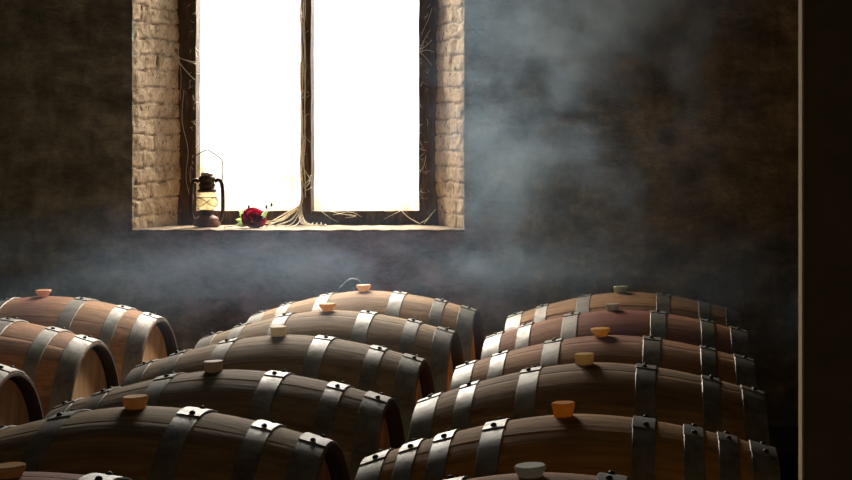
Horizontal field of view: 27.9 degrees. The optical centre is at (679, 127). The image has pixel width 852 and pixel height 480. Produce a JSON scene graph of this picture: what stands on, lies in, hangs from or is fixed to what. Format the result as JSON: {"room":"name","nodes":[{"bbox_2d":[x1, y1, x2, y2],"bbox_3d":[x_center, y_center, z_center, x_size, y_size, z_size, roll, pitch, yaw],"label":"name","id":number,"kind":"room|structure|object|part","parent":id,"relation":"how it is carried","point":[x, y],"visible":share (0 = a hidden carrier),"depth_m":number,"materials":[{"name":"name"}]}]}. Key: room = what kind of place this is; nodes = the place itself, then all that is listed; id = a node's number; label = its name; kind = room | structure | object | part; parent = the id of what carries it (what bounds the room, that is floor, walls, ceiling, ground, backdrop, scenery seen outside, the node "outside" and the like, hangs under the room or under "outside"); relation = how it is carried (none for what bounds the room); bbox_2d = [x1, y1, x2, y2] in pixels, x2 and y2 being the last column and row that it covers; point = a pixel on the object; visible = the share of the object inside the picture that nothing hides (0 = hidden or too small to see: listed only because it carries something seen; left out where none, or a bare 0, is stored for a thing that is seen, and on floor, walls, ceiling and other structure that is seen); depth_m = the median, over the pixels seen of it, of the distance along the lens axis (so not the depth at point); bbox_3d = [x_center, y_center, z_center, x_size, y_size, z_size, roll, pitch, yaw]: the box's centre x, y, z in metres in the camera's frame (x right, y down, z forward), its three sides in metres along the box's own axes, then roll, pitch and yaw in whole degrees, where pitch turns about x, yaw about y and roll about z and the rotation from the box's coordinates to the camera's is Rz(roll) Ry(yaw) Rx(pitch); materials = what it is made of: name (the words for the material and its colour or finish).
{"room":"wine cellar","nodes":[
{"label":"wine cellar","id":0,"kind":"room"},
{"bbox_2d":[0,0,797,425],"bbox_3d":[-0.700,-0.297,7.825,6.200,3.300,0.450,0,0,0],"label":"wall","id":1,"kind":"structure","parent":0,"point":[645,146],"depth_m":7.60,"materials":[{"name":"paint"}]},
{"bbox_2d":[132,0,180,228],"bbox_3d":[-2.421,-0.364,7.791,0.028,1.705,0.400,0,0,18],"label":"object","id":2,"kind":"structure","parent":1,"relation":"attached to","point":[156,136],"depth_m":7.76,"materials":[{"name":"brick"}]},
{"bbox_2d":[169,6,199,225],"bbox_3d":[-2.360,-0.063,7.844,0.250,1.050,0.101,0,0,-28],"label":"cobweb","id":3,"kind":"object","parent":1,"relation":"attached to","point":[187,6],"visible":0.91,"depth_m":7.90},
{"bbox_2d":[131,224,463,231],"bbox_3d":[-1.731,0.462,7.781,1.510,0.014,0.394,0,0,0],"label":"windowsill","id":4,"kind":"structure","parent":1,"relation":"attached to","point":[414,227],"depth_m":7.62,"materials":[{"name":"beige stone"}]},
{"bbox_2d":[189,150,224,226],"bbox_3d":[-2.189,0.277,7.762,0.125,0.355,0.126,0,0,26],"label":"lantern","id":5,"kind":"object","parent":4,"relation":"on","point":[207,219],"visible":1,"depth_m":7.74,"materials":[{"name":"black metal"}]},
{"bbox_3d":[-2.190,0.426,7.760,0.122,0.056,0.122,0,0,-14],"label":"fuel tank","id":6,"kind":"part","parent":5,"relation":"part of","materials":[{"name":"red metal"}]},
{"bbox_2d":[197,176,216,191],"bbox_3d":[-2.190,0.258,7.760,0.086,0.076,0.086,0,0,-14],"label":"hood","id":7,"kind":"object","parent":5,"relation":"attached to","point":[206,184],"depth_m":7.73,"materials":[{"name":"black metal"}]},
{"bbox_3d":[-2.190,0.389,7.760,0.072,0.026,0.072,0,0,-14],"label":"burner","id":8,"kind":"part","parent":5,"relation":"part of","materials":[{"name":"black metal"}]},
{"bbox_2d":[224,203,272,227],"bbox_3d":[-1.981,0.403,7.683,0.213,0.122,0.078,0,0,-23],"label":"rose","id":9,"kind":"object","parent":4,"relation":"on","point":[247,216],"visible":1,"depth_m":7.68,"materials":[{"name":"red plant"}]},
{"bbox_2d":[265,181,326,227],"bbox_3d":[-1.791,0.355,7.756,0.186,0.214,0.259,0,0,43],"label":"roots","id":10,"kind":"object","parent":4,"relation":"on","point":[299,207],"visible":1,"depth_m":7.81},
{"bbox_2d":[322,209,435,223],"bbox_3d":[-1.416,0.415,7.902,0.552,0.073,0.057,0,0,7],"label":"cobweb","id":11,"kind":"object","parent":4,"relation":"on","point":[435,209],"visible":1,"depth_m":7.91},
{"bbox_2d":[176,0,438,224],"bbox_3d":[-1.765,-0.369,7.958,1.245,1.701,0.084,0,0,0],"label":"window","id":12,"kind":"structure","parent":1,"relation":"in","point":[188,40],"depth_m":7.93,"materials":[{"name":"brown wood"}]},
{"bbox_2d":[298,0,311,197],"bbox_3d":[-1.770,-0.152,7.897,0.073,0.960,0.018,0,0,6],"label":"vine","id":13,"kind":"object","parent":12,"relation":"attached to","point":[302,151],"visible":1,"depth_m":7.90,"materials":[{"name":"brown plant"}]},
{"bbox_3d":[-1.762,0.436,7.965,1.112,0.091,0.070,0,0,0],"label":"rail","id":14,"kind":"part","parent":12,"relation":"part of","materials":[{"name":"brown wood"}]},
{"bbox_2d":[416,7,432,203],"bbox_3d":[-1.194,-0.112,7.908,0.105,0.950,0.034,0,0,27],"label":"cobweb","id":15,"kind":"object","parent":12,"relation":"attached to","point":[427,7],"visible":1,"depth_m":7.91},
{"bbox_2d":[435,0,463,228],"bbox_3d":[-1.075,-0.364,7.791,0.029,1.705,0.426,0,0,-27],"label":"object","id":16,"kind":"structure","parent":1,"relation":"attached to","point":[449,140],"depth_m":7.76,"materials":[{"name":"brick"}]},
{"bbox_2d":[769,426,797,479],"bbox_3d":[-0.700,1.453,3.150,6.600,0.200,9.900,0,0,0],"label":"floor","id":17,"kind":"structure","parent":0,"point":[784,439],"depth_m":7.10,"materials":[{"name":"stone"}]},
{"bbox_2d":[0,364,43,426],"bbox_3d":[-2.464,0.988,5.070,0.913,0.739,0.702,-1,0,0],"label":"wine barrel","id":18,"kind":"object","parent":17,"relation":"on","point":[20,403],"visible":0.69,"depth_m":5.19,"materials":[{"name":"brown wood"}]},
{"bbox_2d":[0,317,119,416],"bbox_3d":[-2.464,0.990,5.785,0.912,0.736,0.701,-1,0,0],"label":"wine barrel","id":19,"kind":"object","parent":17,"relation":"on","point":[62,365],"visible":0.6,"depth_m":5.66,"materials":[{"name":"brown wood"}]},
{"bbox_2d":[0,462,132,479],"bbox_3d":[-1.218,0.984,3.065,0.950,0.758,0.718,-1,0,0],"label":"wine barrel","id":20,"kind":"object","parent":17,"relation":"on","point":[9,470],"visible":1,"depth_m":3.07,"materials":[{"name":"brown wood"}]},
{"bbox_2d":[0,289,177,386],"bbox_3d":[-2.464,0.991,6.500,0.912,0.737,0.700,-1,0,0],"label":"wine barrel","id":21,"kind":"object","parent":17,"relation":"on","point":[133,337],"visible":0.36,"depth_m":6.36,"materials":[{"name":"brown wood"}]},
{"bbox_2d":[0,394,349,479],"bbox_3d":[-1.242,0.980,3.800,0.936,0.767,0.720,-1,0,0],"label":"wine barrel","id":22,"kind":"object","parent":17,"relation":"on","point":[136,440],"visible":0.97,"depth_m":3.66,"materials":[{"name":"brown wood"}]},
{"bbox_2d":[44,360,404,479],"bbox_3d":[-1.232,0.991,4.530,0.935,0.745,0.695,-1,0,0],"label":"wine barrel","id":23,"kind":"object","parent":17,"relation":"on","point":[362,423],"visible":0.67,"depth_m":4.41,"materials":[{"name":"brown wood"}]},
{"bbox_2d":[122,326,434,443],"bbox_3d":[-1.253,0.988,5.264,0.936,0.752,0.702,-1,0,0],"label":"wine barrel","id":24,"kind":"object","parent":17,"relation":"on","point":[406,378],"visible":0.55,"depth_m":5.13,"materials":[{"name":"brown wood"}]},
{"bbox_2d":[194,303,463,393],"bbox_3d":[-1.253,0.991,6.000,0.936,0.747,0.701,-1,0,0],"label":"wine barrel","id":25,"kind":"object","parent":17,"relation":"on","point":[441,347],"visible":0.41,"depth_m":5.88,"materials":[{"name":"brown wood"}]},
{"bbox_2d":[338,278,361,292],"bbox_3d":[-1.391,1.004,7.277,0.369,0.712,0.095,0,0,-14],"label":"hose","id":26,"kind":"object","parent":17,"relation":"on","point":[350,282],"visible":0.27,"depth_m":7.23,"materials":[{"name":"rubber"}]},
{"bbox_2d":[247,284,483,363],"bbox_3d":[-1.264,0.992,6.740,0.936,0.744,0.696,-1,0,0],"label":"wine barrel","id":27,"kind":"object","parent":17,"relation":"on","point":[466,321],"visible":0.26,"depth_m":6.63,"materials":[{"name":"brown wood"}]},
{"bbox_2d":[445,462,628,479],"bbox_3d":[-0.265,0.985,3.064,0.950,0.759,0.718,-1,0,0],"label":"wine barrel","id":28,"kind":"object","parent":17,"relation":"on","point":[526,470],"visible":1,"depth_m":3.06,"materials":[{"name":"brown wood"}]},
{"bbox_2d":[355,401,780,479],"bbox_3d":[-0.244,0.988,3.800,0.969,0.754,0.702,-1,0,0],"label":"wine barrel","id":29,"kind":"object","parent":17,"relation":"on","point":[637,447],"visible":0.98,"depth_m":3.67,"materials":[{"name":"brown wood"}]},
{"bbox_2d":[407,352,769,445],"bbox_3d":[-0.234,0.981,4.530,0.969,0.765,0.716,-1,0,0],"label":"wine barrel","id":30,"kind":"object","parent":17,"relation":"on","point":[713,404],"visible":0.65,"depth_m":4.38,"materials":[{"name":"brown wood"}]},
{"bbox_2d":[450,327,757,390],"bbox_3d":[-0.229,0.991,5.265,0.968,0.747,0.701,-1,0,0],"label":"wine barrel","id":31,"kind":"object","parent":17,"relation":"on","point":[735,369],"visible":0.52,"depth_m":5.15,"materials":[{"name":"brown wood"}]},
{"bbox_2d":[481,303,749,359],"bbox_3d":[-0.221,0.991,6.001,0.969,0.747,0.703,-1,0,0],"label":"wine barrel","id":32,"kind":"object","parent":17,"relation":"on","point":[732,340],"visible":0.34,"depth_m":5.88,"materials":[{"name":"brown wood"}]},
{"bbox_2d":[504,285,742,331],"bbox_3d":[-0.218,0.994,6.736,0.968,0.741,0.693,-1,0,0],"label":"wine barrel","id":33,"kind":"object","parent":17,"relation":"on","point":[640,301],"visible":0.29,"depth_m":6.63,"materials":[{"name":"brown wood"}]},
{"bbox_2d":[804,0,851,479],"bbox_3d":[1.322,-0.297,3.353,2.155,3.300,0.105,0,0,0],"label":"door frame","id":34,"kind":"structure","parent":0,"point":[827,23],"depth_m":3.30,"materials":[{"name":"paint"}]},
{"bbox_2d":[798,0,803,479],"bbox_3d":[0.242,-0.297,3.353,0.004,3.300,0.101,0,0,0],"label":"trim","id":35,"kind":"structure","parent":34,"relation":"attached to","point":[800,2],"depth_m":3.33,"materials":[{"name":"brown wood"}]}
]}

